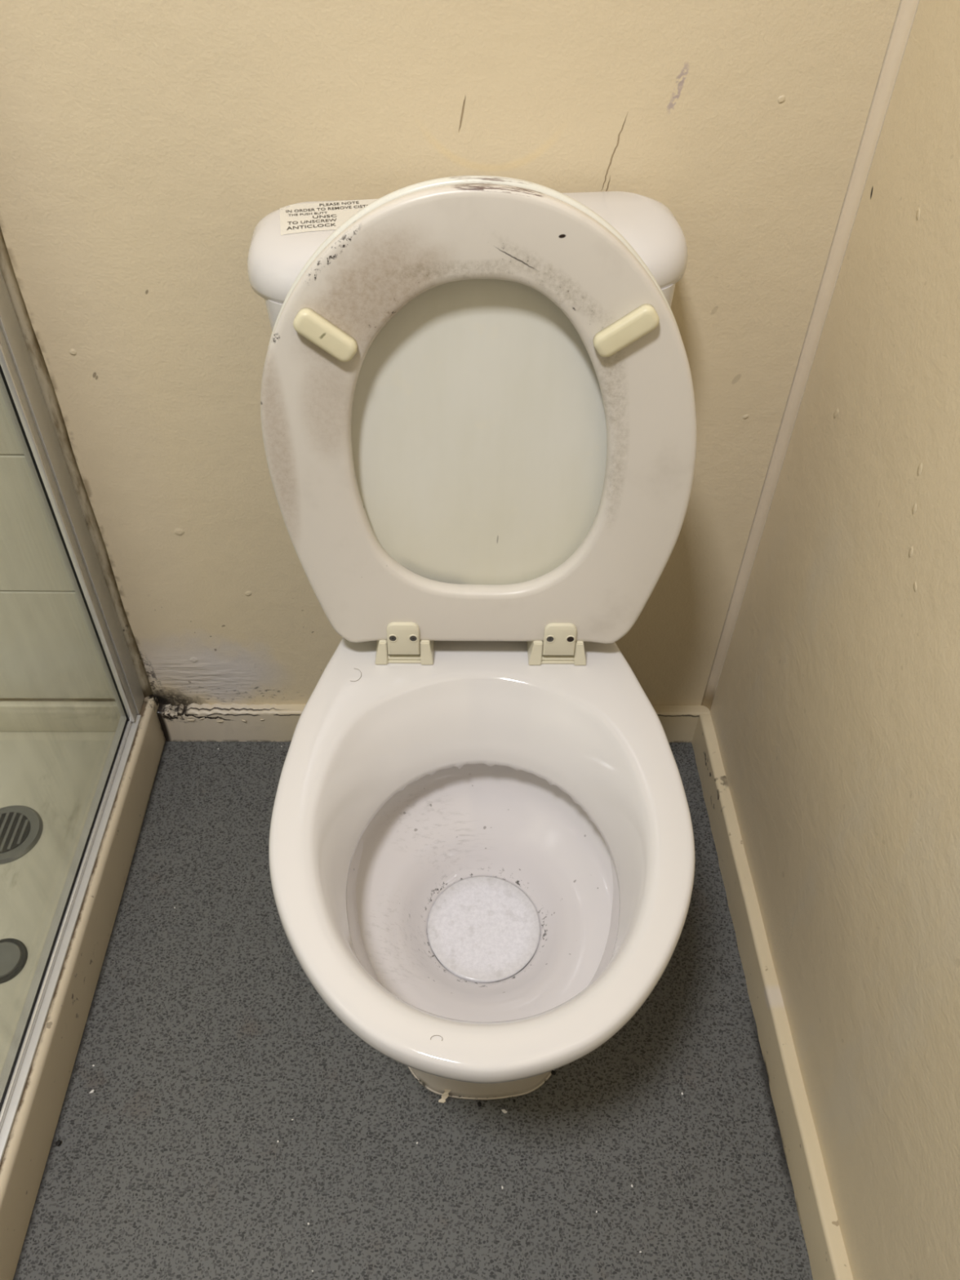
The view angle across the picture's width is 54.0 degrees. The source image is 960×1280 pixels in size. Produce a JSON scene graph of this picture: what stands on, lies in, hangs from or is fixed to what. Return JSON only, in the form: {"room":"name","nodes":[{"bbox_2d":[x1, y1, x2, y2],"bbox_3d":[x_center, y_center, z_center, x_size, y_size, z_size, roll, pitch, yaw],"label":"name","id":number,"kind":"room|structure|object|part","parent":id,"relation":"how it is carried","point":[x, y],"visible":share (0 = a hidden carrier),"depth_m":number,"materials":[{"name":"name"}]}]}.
{"room":"bathroom","nodes":[
{"label":"bathroom","id":0,"kind":"room"},
{"bbox_2d":[13,741,813,1279],"bbox_3d":[-0.427,0.978,0.592,1.544,0.100,2.300,0,45,-2],"label":"floor","id":1,"kind":"structure","parent":0,"point":[205,1034],"depth_m":1.00,"materials":[{"name":"grey plastic"}]},
{"bbox_2d":[55,1139,61,1146],"bbox_3d":[-0.438,0.523,0.979,0.005,0.006,0.006,15,46,13],"label":"crumb","id":2,"kind":"object","parent":1,"relation":"on","point":[58,1143],"visible":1,"depth_m":0.98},
{"bbox_2d":[0,694,165,1279],"bbox_3d":[-0.829,0.353,1.082,0.761,0.084,0.710,0,45,-2],"label":"shower tray","id":3,"kind":"object","parent":1,"relation":"on","point":[53,754],"visible":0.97,"depth_m":1.16,"materials":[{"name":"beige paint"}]},
{"bbox_2d":[0,937,27,983],"bbox_3d":[-0.556,0.372,1.096,0.056,0.006,0.056,0,45,-2],"label":"drain cover","id":4,"kind":"object","parent":3,"relation":"on","point":[13,953],"visible":1,"depth_m":1.10,"materials":[{"name":"metal"}]},
{"bbox_2d":[0,804,43,864],"bbox_3d":[-0.613,0.249,1.217,0.090,0.008,0.090,0,45,-2],"label":"shower drain","id":5,"kind":"object","parent":3,"relation":"in","point":[21,827],"visible":1,"depth_m":1.22,"materials":[{"name":"metal"}]},
{"bbox_2d":[0,701,120,1075],"bbox_3d":[-0.836,0.346,1.093,0.747,0.078,0.674,0,45,-2],"label":"basin","id":6,"kind":"object","parent":3,"relation":"in","point":[53,754],"depth_m":1.25,"materials":[{"name":"beige plastic"}]},
{"bbox_2d":[0,226,152,1164],"bbox_3d":[-0.445,-0.354,0.416,0.034,1.876,0.680,0,45,-2],"label":"shower door frame","id":7,"kind":"structure","parent":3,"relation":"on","point":[27,389],"depth_m":1.04,"materials":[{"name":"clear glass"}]},
{"bbox_3d":[-0.470,0.327,1.058,0.027,0.004,0.638,0,45,-2],"label":"rail","id":8,"kind":"part","parent":7,"relation":"part of","materials":[{"name":"metal"}]},
{"bbox_2d":[438,1088,450,1102],"bbox_3d":[-0.038,0.491,1.016,0.007,0.015,0.015,32,52,27],"label":"flake","id":9,"kind":"object","parent":1,"relation":"on","point":[445,1095],"visible":1,"depth_m":1.02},
{"bbox_2d":[247,175,697,1099],"bbox_3d":[-0.009,0.067,0.864,0.385,0.834,0.628,0,45,-2],"label":"toilet","id":10,"kind":"object","parent":1,"relation":"on","point":[478,411],"visible":1,"depth_m":0.82,"materials":[{"name":"white ceramic"}]},
{"bbox_3d":[-0.097,0.002,0.933,0.013,0.028,0.036,0,45,-2],"label":"hinge post","id":11,"kind":"part","parent":10,"relation":"part of","materials":[{"name":"beige plastic"}]},
{"bbox_3d":[-0.052,0.003,0.934,0.013,0.028,0.036,0,45,-2],"label":"hinge post","id":12,"kind":"part","parent":10,"relation":"part of","materials":[{"name":"beige plastic"}]},
{"bbox_3d":[-0.009,-0.337,0.804,0.375,0.040,0.128,-3,45,-3],"label":"cistern lid","id":13,"kind":"part","parent":10,"relation":"part of","materials":[{"name":"white ceramic"}]},
{"bbox_3d":[0.002,-0.173,0.811,0.367,0.417,0.014,0,40,-2],"label":"seat lid","id":14,"kind":"part","parent":10,"relation":"part of","materials":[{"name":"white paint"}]},
{"bbox_3d":[0.002,-0.161,0.796,0.365,0.415,0.018,0,40,-2],"label":"seat","id":15,"kind":"part","parent":10,"relation":"part of","materials":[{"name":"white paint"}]},
{"bbox_2d":[426,875,540,982],"bbox_3d":[0.004,0.296,0.958,0.114,0.020,0.116,0,45,-2],"label":"water","id":16,"kind":"object","parent":10,"relation":"in","point":[481,929],"visible":0.98,"depth_m":0.95,"materials":[{"name":"liquid"}]},
{"bbox_3d":[0.054,0.003,0.937,0.013,0.028,0.036,0,45,-2],"label":"hinge post","id":17,"kind":"part","parent":10,"relation":"part of","materials":[{"name":"beige plastic"}]},
{"bbox_3d":[0.099,0.003,0.938,0.013,0.028,0.036,0,45,-2],"label":"hinge post","id":18,"kind":"part","parent":10,"relation":"part of","materials":[{"name":"beige plastic"}]},
{"bbox_2d":[0,0,900,706],"bbox_3d":[-0.417,-0.752,0.569,1.744,2.600,0.106,0,45,-2],"label":"wall","id":19,"kind":"structure","parent":0,"point":[145,144],"depth_m":0.86,"materials":[{"name":"beige paint"}]},
{"bbox_2d":[157,702,710,742],"bbox_3d":[-0.063,0.121,1.357,0.782,0.066,0.019,0,45,-2],"label":"baseboard","id":20,"kind":"structure","parent":19,"relation":"attached to","point":[234,722],"depth_m":1.34,"materials":[{"name":"paint"}]},
{"bbox_2d":[701,0,919,711],"bbox_3d":[0.350,-0.735,0.531,0.011,2.336,0.011,0,45,-2],"label":"trim","id":21,"kind":"structure","parent":19,"relation":"attached to","point":[907,9],"depth_m":0.93,"materials":[{"name":"beige wood"}]},
{"bbox_2d":[710,0,959,1279],"bbox_3d":[0.425,0.126,-0.296,0.100,2.600,2.400,0,45,-2],"label":"wall","id":22,"kind":"structure","parent":0,"point":[835,708],"depth_m":0.82,"materials":[{"name":"beige paint"}]},
{"bbox_2d":[691,714,853,1279],"bbox_3d":[0.339,0.928,0.552,0.016,0.065,2.280,0,45,-2],"label":"baseboard","id":23,"kind":"structure","parent":22,"relation":"attached to","point":[827,1253],"depth_m":1.04,"materials":[{"name":"beige wood"}]}
]}

